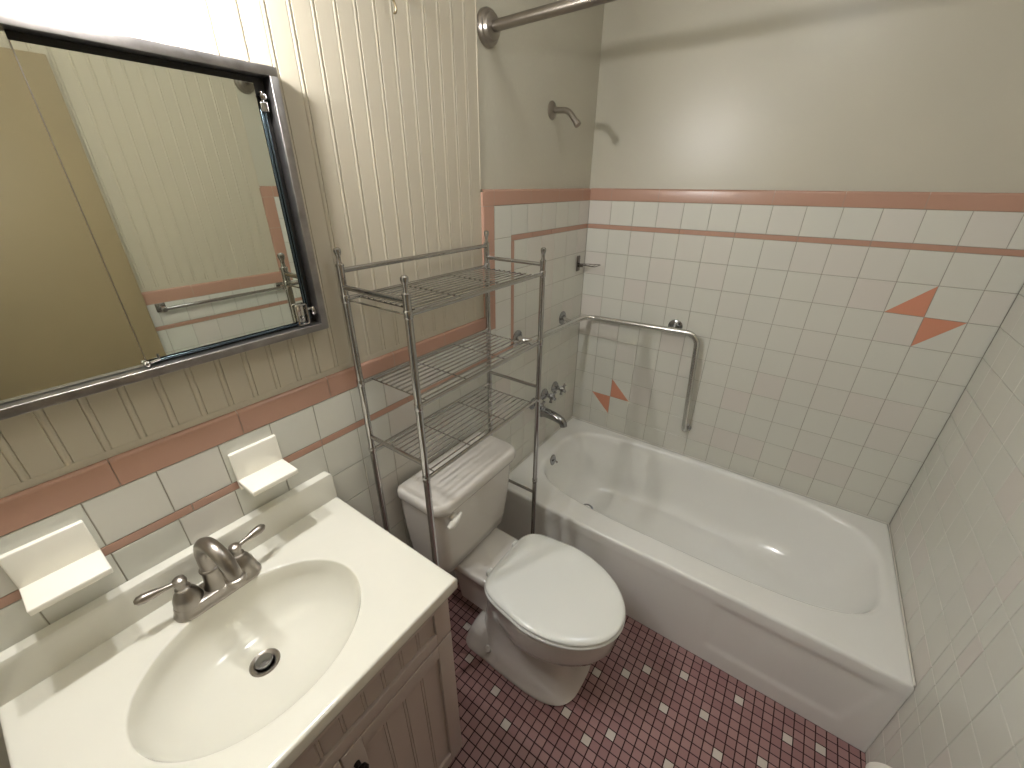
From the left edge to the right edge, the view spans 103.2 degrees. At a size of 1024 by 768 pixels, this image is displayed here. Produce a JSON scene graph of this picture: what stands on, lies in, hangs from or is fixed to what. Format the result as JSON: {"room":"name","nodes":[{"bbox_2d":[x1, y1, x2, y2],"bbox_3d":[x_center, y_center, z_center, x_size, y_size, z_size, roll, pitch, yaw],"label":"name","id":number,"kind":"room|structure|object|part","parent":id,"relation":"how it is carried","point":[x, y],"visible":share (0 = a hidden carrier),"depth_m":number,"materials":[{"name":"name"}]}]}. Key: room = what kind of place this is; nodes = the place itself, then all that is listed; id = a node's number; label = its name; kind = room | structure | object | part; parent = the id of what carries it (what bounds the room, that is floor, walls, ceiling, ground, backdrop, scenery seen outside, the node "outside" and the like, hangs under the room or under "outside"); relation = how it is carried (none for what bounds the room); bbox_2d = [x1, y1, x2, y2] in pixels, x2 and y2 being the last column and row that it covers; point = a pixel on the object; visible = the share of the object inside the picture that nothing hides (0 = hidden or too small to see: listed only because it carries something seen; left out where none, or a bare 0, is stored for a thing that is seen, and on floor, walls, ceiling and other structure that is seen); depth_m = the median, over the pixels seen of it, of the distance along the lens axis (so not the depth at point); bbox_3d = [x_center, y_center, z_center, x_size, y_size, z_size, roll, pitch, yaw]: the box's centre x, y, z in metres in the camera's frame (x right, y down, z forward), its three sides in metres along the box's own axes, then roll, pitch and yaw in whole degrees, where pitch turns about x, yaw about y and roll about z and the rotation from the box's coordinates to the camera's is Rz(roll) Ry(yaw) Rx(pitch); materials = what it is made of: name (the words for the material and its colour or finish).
{"room":"bathroom","nodes":[
{"label":"bathroom","id":0,"kind":"room"},
{"bbox_2d":[0,0,604,767],"bbox_3d":[-0.378,-0.142,1.262,0.121,2.440,2.660,18,31,31],"label":"wall","id":1,"kind":"structure","parent":0,"point":[410,135],"depth_m":1.03,"materials":[{"name":"paint"}]},
{"bbox_2d":[0,520,113,615],"bbox_3d":[-0.767,0.313,0.688,0.079,0.098,0.103,18,31,31],"label":"shelf","id":2,"kind":"object","parent":1,"relation":"attached to","point":[46,570],"visible":1,"depth_m":0.69,"materials":[{"name":"white ceramic"}]},
{"bbox_3d":[-0.794,0.304,0.705,0.011,0.098,0.103,18,31,31],"label":"plate","id":3,"kind":"part","parent":2,"relation":"part of","materials":[{"name":"white ceramic"}]},
{"bbox_2d":[0,9,328,419],"bbox_3d":[-0.665,-0.245,0.628,0.033,0.514,0.709,18,31,31],"label":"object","id":4,"kind":"object","parent":1,"relation":"attached to","point":[153,219],"visible":1,"depth_m":0.68,"materials":[{"name":"metal"}]},
{"bbox_3d":[-0.767,-0.189,0.511,0.005,0.481,0.343,18,31,31],"label":"mirror door","id":5,"kind":"part","parent":4,"relation":"part of","materials":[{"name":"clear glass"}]},
{"bbox_2d":[0,471,336,706],"bbox_3d":[-0.689,0.392,0.902,0.024,0.084,0.640,18,31,31],"label":"backsplash","id":6,"kind":"structure","parent":1,"relation":"attached to","point":[25,664],"depth_m":0.79,"materials":[{"name":"ceramic"}]},
{"bbox_2d":[227,434,298,496],"bbox_3d":[-0.570,0.191,0.936,0.079,0.098,0.103,18,31,31],"label":"shelf","id":7,"kind":"object","parent":1,"relation":"attached to","point":[259,466],"visible":1,"depth_m":0.94,"materials":[{"name":"white ceramic"}]},
{"bbox_3d":[-0.597,0.182,0.954,0.011,0.098,0.103,18,31,31],"label":"plate","id":8,"kind":"part","parent":7,"relation":"part of","materials":[{"name":"white ceramic"}]},
{"bbox_2d":[392,0,396,14],"bbox_3d":[-0.276,-0.876,0.925,0.032,0.052,0.012,18,31,31],"label":"wall hook","id":9,"kind":"object","parent":1,"relation":"attached to","point":[394,2],"visible":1,"depth_m":0.92,"materials":[{"name":"gold metal"}]},
{"bbox_2d":[529,398,545,412],"bbox_3d":[0.130,0.106,2.003,0.067,0.062,0.062,18,31,31],"label":"tub valve","id":10,"kind":"object","parent":1,"relation":"attached to","point":[531,407],"visible":0.58,"depth_m":2.00,"materials":[{"name":"silver metal"}]},
{"bbox_3d":[0.137,0.108,1.999,0.050,0.056,0.056,18,31,31],"label":"handle","id":11,"kind":"part","parent":10,"relation":"part of","materials":[{"name":"silver metal"}]},
{"bbox_2d":[477,0,616,47],"bbox_3d":[0.545,-0.856,0.789,1.523,0.115,0.092,18,31,31],"label":"curtain rod","id":12,"kind":"object","parent":1,"relation":"attached to","point":[489,26],"visible":1,"depth_m":1.12,"materials":[{"name":"silver metal"}]},
{"bbox_2d":[541,388,556,402],"bbox_3d":[0.192,0.061,2.077,0.067,0.062,0.062,18,31,31],"label":"tub valve","id":13,"kind":"object","parent":1,"relation":"attached to","point":[544,394],"visible":0.99,"depth_m":2.07,"materials":[{"name":"silver metal"}]},
{"bbox_3d":[0.198,0.063,2.073,0.050,0.056,0.056,18,31,31],"label":"handle","id":14,"kind":"part","parent":13,"relation":"part of","materials":[{"name":"silver metal"}]},
{"bbox_2d":[540,406,566,427],"bbox_3d":[0.218,0.170,2.093,0.150,0.079,0.062,18,31,31],"label":"tub spout","id":15,"kind":"object","parent":1,"relation":"attached to","point":[550,414],"visible":0.92,"depth_m":2.07,"materials":[{"name":"silver metal"}]},
{"bbox_2d":[551,381,565,394],"bbox_3d":[0.253,0.023,2.155,0.067,0.062,0.062,18,31,31],"label":"tub valve","id":16,"kind":"object","parent":1,"relation":"attached to","point":[555,386],"visible":0.98,"depth_m":2.15,"materials":[{"name":"silver metal"}]},
{"bbox_3d":[0.260,0.025,2.150,0.050,0.056,0.056,18,31,31],"label":"handle","id":17,"kind":"part","parent":16,"relation":"part of","materials":[{"name":"silver metal"}]},
{"bbox_2d":[548,100,580,127],"bbox_3d":[0.204,-1.012,1.521,0.127,0.095,0.062,18,31,31],"label":"shower arm","id":18,"kind":"object","parent":1,"relation":"attached to","point":[553,109],"visible":1,"depth_m":1.52,"materials":[{"name":"silver metal"}]},
{"bbox_3d":[0.203,-1.002,1.524,0.125,0.074,0.025,18,31,31],"label":"arm","id":19,"kind":"part","parent":18,"relation":"part of","materials":[{"name":"silver metal"}]},
{"bbox_2d":[576,256,599,270],"bbox_3d":[0.378,-0.592,2.004,0.106,0.074,0.074,18,31,31],"label":"soap holder","id":20,"kind":"object","parent":1,"relation":"attached to","point":[579,264],"visible":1,"depth_m":2.01,"materials":[{"name":"silver metal"}]},
{"bbox_3d":[0.331,-0.601,2.022,0.006,0.074,0.030,18,31,31],"label":"plate","id":21,"kind":"part","parent":20,"relation":"part of","materials":[{"name":"silver metal"}]},
{"bbox_2d":[577,263,599,266],"bbox_3d":[0.379,-0.584,2.006,0.102,0.015,0.074,18,31,31],"label":"tray","id":22,"kind":"object","parent":20,"relation":"on","point":[578,264],"depth_m":2.01,"materials":[{"name":"silver metal"}]},
{"bbox_2d":[448,582,865,767],"bbox_3d":[0.276,1.208,1.403,1.743,0.100,2.660,18,31,31],"label":"floor","id":23,"kind":"structure","parent":0,"point":[650,702],"depth_m":1.39,"materials":[{"name":"tile"}]},
{"bbox_2d":[289,599,461,767],"bbox_3d":[-0.502,0.891,0.999,0.482,0.819,0.616,18,31,31],"label":"vanity cabinet","id":24,"kind":"object","parent":23,"relation":"on","point":[407,715],"visible":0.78,"depth_m":0.92,"materials":[{"name":"beige paint"}]},
{"bbox_2d":[0,471,457,767],"bbox_3d":[-0.504,0.521,0.819,0.478,0.240,0.640,18,31,31],"label":"countertop","id":25,"kind":"structure","parent":24,"relation":"on","point":[253,680],"depth_m":0.79,"materials":[{"name":"stone"}]},
{"bbox_2d":[133,524,264,622],"bbox_3d":[-0.633,0.370,0.848,0.189,0.170,0.167,-5,27,-11],"label":"sink faucet","id":26,"kind":"object","parent":25,"relation":"on","point":[224,571],"visible":1,"depth_m":0.82,"materials":[{"name":"silver metal"}]},
{"bbox_3d":[-0.686,0.400,0.783,0.021,0.021,0.070,18,31,31],"label":"lever","id":27,"kind":"part","parent":26,"relation":"part of","materials":[{"name":"silver metal"}]},
{"bbox_3d":[-0.663,0.415,0.819,0.052,0.071,0.052,18,31,31],"label":"handle","id":28,"kind":"part","parent":26,"relation":"part of","materials":[{"name":"silver metal"}]},
{"bbox_3d":[-0.633,0.436,0.875,0.059,0.027,0.167,18,31,31],"label":"plate","id":29,"kind":"part","parent":26,"relation":"part of","materials":[{"name":"silver metal"}]},
{"bbox_3d":[-0.593,0.372,0.819,0.140,0.148,0.049,14,29,26],"label":"spout","id":30,"kind":"part","parent":26,"relation":"part of","materials":[{"name":"silver metal"}]},
{"bbox_3d":[-0.603,0.379,0.893,0.052,0.071,0.052,18,31,31],"label":"handle","id":31,"kind":"part","parent":26,"relation":"part of","materials":[{"name":"silver metal"}]},
{"bbox_3d":[-0.587,0.339,0.908,0.021,0.021,0.070,18,31,31],"label":"lever","id":32,"kind":"part","parent":26,"relation":"part of","materials":[{"name":"silver metal"}]},
{"bbox_3d":[-0.426,1.025,0.793,0.020,0.562,0.302,18,31,31],"label":"door","id":33,"kind":"part","parent":24,"relation":"part of","materials":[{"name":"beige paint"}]},
{"bbox_3d":[-0.303,0.771,0.813,0.028,0.028,0.028,18,31,31],"label":"knob","id":34,"kind":"part","parent":24,"relation":"part of","materials":[{"name":"brown metal"}]},
{"bbox_3d":[-0.248,0.915,1.018,0.020,0.562,0.306,18,31,31],"label":"door","id":35,"kind":"part","parent":24,"relation":"part of","materials":[{"name":"beige paint"}]},
{"bbox_2d":[333,230,545,565],"bbox_3d":[-0.161,0.288,1.435,0.252,1.518,0.585,18,31,31],"label":"storage rack","id":36,"kind":"object","parent":23,"relation":"on","point":[405,299],"visible":0.83,"depth_m":1.19,"materials":[{"name":"silver metal"}]},
{"bbox_3d":[-0.416,0.378,1.298,0.024,1.475,0.024,18,31,31],"label":"post","id":37,"kind":"part","parent":36,"relation":"part of","materials":[{"name":"silver metal"}]},
{"bbox_3d":[-0.320,-0.208,0.935,0.228,0.012,0.012,18,31,31],"label":"rail","id":38,"kind":"part","parent":36,"relation":"part of","materials":[{"name":"silver metal"}]},
{"bbox_3d":[-0.322,0.182,1.128,0.228,0.012,0.012,18,31,31],"label":"rail","id":39,"kind":"part","parent":36,"relation":"part of","materials":[{"name":"silver metal"}]},
{"bbox_3d":[-0.250,-0.373,1.182,0.013,0.013,0.561,18,31,31],"label":"rail","id":40,"kind":"part","parent":36,"relation":"part of","materials":[{"name":"silver metal"}]},
{"bbox_3d":[-0.231,0.454,1.188,0.024,1.438,0.024,18,31,31],"label":"post","id":41,"kind":"part","parent":36,"relation":"part of","materials":[{"name":"silver metal"}]},
{"bbox_2d":[348,265,542,315],"bbox_3d":[-0.158,-0.282,1.153,0.240,0.012,0.563,18,31,31],"label":"wire shelf","id":42,"kind":"object","parent":36,"relation":"attached to","point":[407,311],"depth_m":1.11,"materials":[{"name":"silver metal"}]},
{"bbox_2d":[364,329,539,406],"bbox_3d":[-0.159,-0.074,1.256,0.240,0.012,0.561,18,31,31],"label":"wire shelf","id":43,"kind":"object","parent":36,"relation":"attached to","point":[488,331],"depth_m":1.22,"materials":[{"name":"silver metal"}]},
{"bbox_2d":[376,382,537,478],"bbox_3d":[-0.160,0.126,1.355,0.240,0.012,0.561,18,31,31],"label":"wire shelf","id":44,"kind":"object","parent":36,"relation":"attached to","point":[489,384],"depth_m":1.33,"materials":[{"name":"silver metal"}]},
{"bbox_3d":[-0.091,0.179,1.710,0.024,1.470,0.024,18,31,31],"label":"post","id":45,"kind":"part","parent":36,"relation":"part of","materials":[{"name":"silver metal"}]},
{"bbox_3d":[0.003,-0.019,1.538,0.228,0.012,0.012,18,31,31],"label":"rail","id":46,"kind":"part","parent":36,"relation":"part of","materials":[{"name":"silver metal"}]},
{"bbox_3d":[0.005,-0.409,1.346,0.228,0.012,0.012,18,31,31],"label":"rail","id":47,"kind":"part","parent":36,"relation":"part of","materials":[{"name":"silver metal"}]},
{"bbox_3d":[0.001,0.423,1.756,0.228,0.012,0.012,18,31,31],"label":"rail","id":48,"kind":"part","parent":36,"relation":"part of","materials":[{"name":"silver metal"}]},
{"bbox_3d":[0.095,0.255,1.599,0.024,1.434,0.024,18,31,31],"label":"post","id":49,"kind":"part","parent":36,"relation":"part of","materials":[{"name":"silver metal"}]},
{"bbox_2d":[397,432,625,705],"bbox_3d":[0.038,0.695,1.462,0.740,0.764,0.435,18,31,31],"label":"toilet","id":50,"kind":"object","parent":23,"relation":"on","point":[550,611],"visible":0.96,"depth_m":1.41,"materials":[{"name":"white ceramic"}]},
{"bbox_3d":[-0.186,0.435,1.296,0.038,0.035,0.063,18,31,31],"label":"flush lever","id":51,"kind":"part","parent":50,"relation":"part of","materials":[{"name":"white plastic"}]},
{"bbox_3d":[-0.183,0.466,1.525,0.191,0.325,0.416,18,31,31],"label":"tank","id":52,"kind":"part","parent":50,"relation":"part of","materials":[{"name":"white ceramic"}]},
{"bbox_3d":[-0.177,0.305,1.442,0.207,0.048,0.435,18,31,31],"label":"tank lid","id":53,"kind":"part","parent":50,"relation":"part of","materials":[{"name":"white ceramic"}]},
{"bbox_3d":[0.158,0.709,1.387,0.460,0.020,0.374,18,31,31],"label":"seat","id":54,"kind":"part","parent":50,"relation":"part of","materials":[{"name":"white plastic"}]},
{"bbox_3d":[0.158,0.690,1.378,0.456,0.021,0.370,18,31,31],"label":"lid","id":55,"kind":"part","parent":50,"relation":"part of","materials":[{"name":"white plastic"}]},
{"bbox_2d":[497,416,915,752],"bbox_3d":[0.757,0.697,1.902,1.501,0.379,0.764,18,31,31],"label":"bathtub","id":56,"kind":"object","parent":23,"relation":"on","point":[794,597],"visible":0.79,"depth_m":1.67,"materials":[{"name":"white ceramic"}]},
{"bbox_3d":[0.218,0.407,2.176,0.019,0.060,0.060,18,31,31],"label":"overflow plate","id":57,"kind":"part","parent":56,"relation":"part of","materials":[{"name":"silver metal"}]},
{"bbox_2d":[572,0,1023,524],"bbox_3d":[1.019,-0.385,1.770,1.523,2.440,0.121,18,31,31],"label":"wall","id":58,"kind":"structure","parent":0,"point":[828,195],"depth_m":1.55,"materials":[{"name":"tile"}]},
{"bbox_2d":[513,311,699,431],"bbox_3d":[0.438,-0.062,2.049,0.923,0.578,0.397,-3,26,-6],"label":"grab bar","id":59,"kind":"object","parent":58,"relation":"attached to","point":[675,326],"visible":0.95,"depth_m":1.93,"materials":[{"name":"silver metal"}]},
{"bbox_2d":[865,285,1023,767],"bbox_3d":[0.943,0.280,0.421,0.121,2.440,2.660,18,31,31],"label":"wall","id":60,"kind":"structure","parent":0,"point":[957,533],"depth_m":1.11,"materials":[{"name":"tile"}]},
{"bbox_3d":[0.964,1.053,1.009,0.053,0.060,0.171,18,31,31],"label":"holder","id":61,"kind":"object","parent":60,"relation":"attached to","visible":0},
{"bbox_2d":[865,762,891,767],"bbox_3d":[0.951,1.051,1.024,0.084,0.084,0.118,18,31,31],"label":"paper roll","id":62,"kind":"object","parent":61,"relation":"on","point":[870,764],"visible":1,"depth_m":1.06,"materials":[{"name":"white paper"}]}
]}

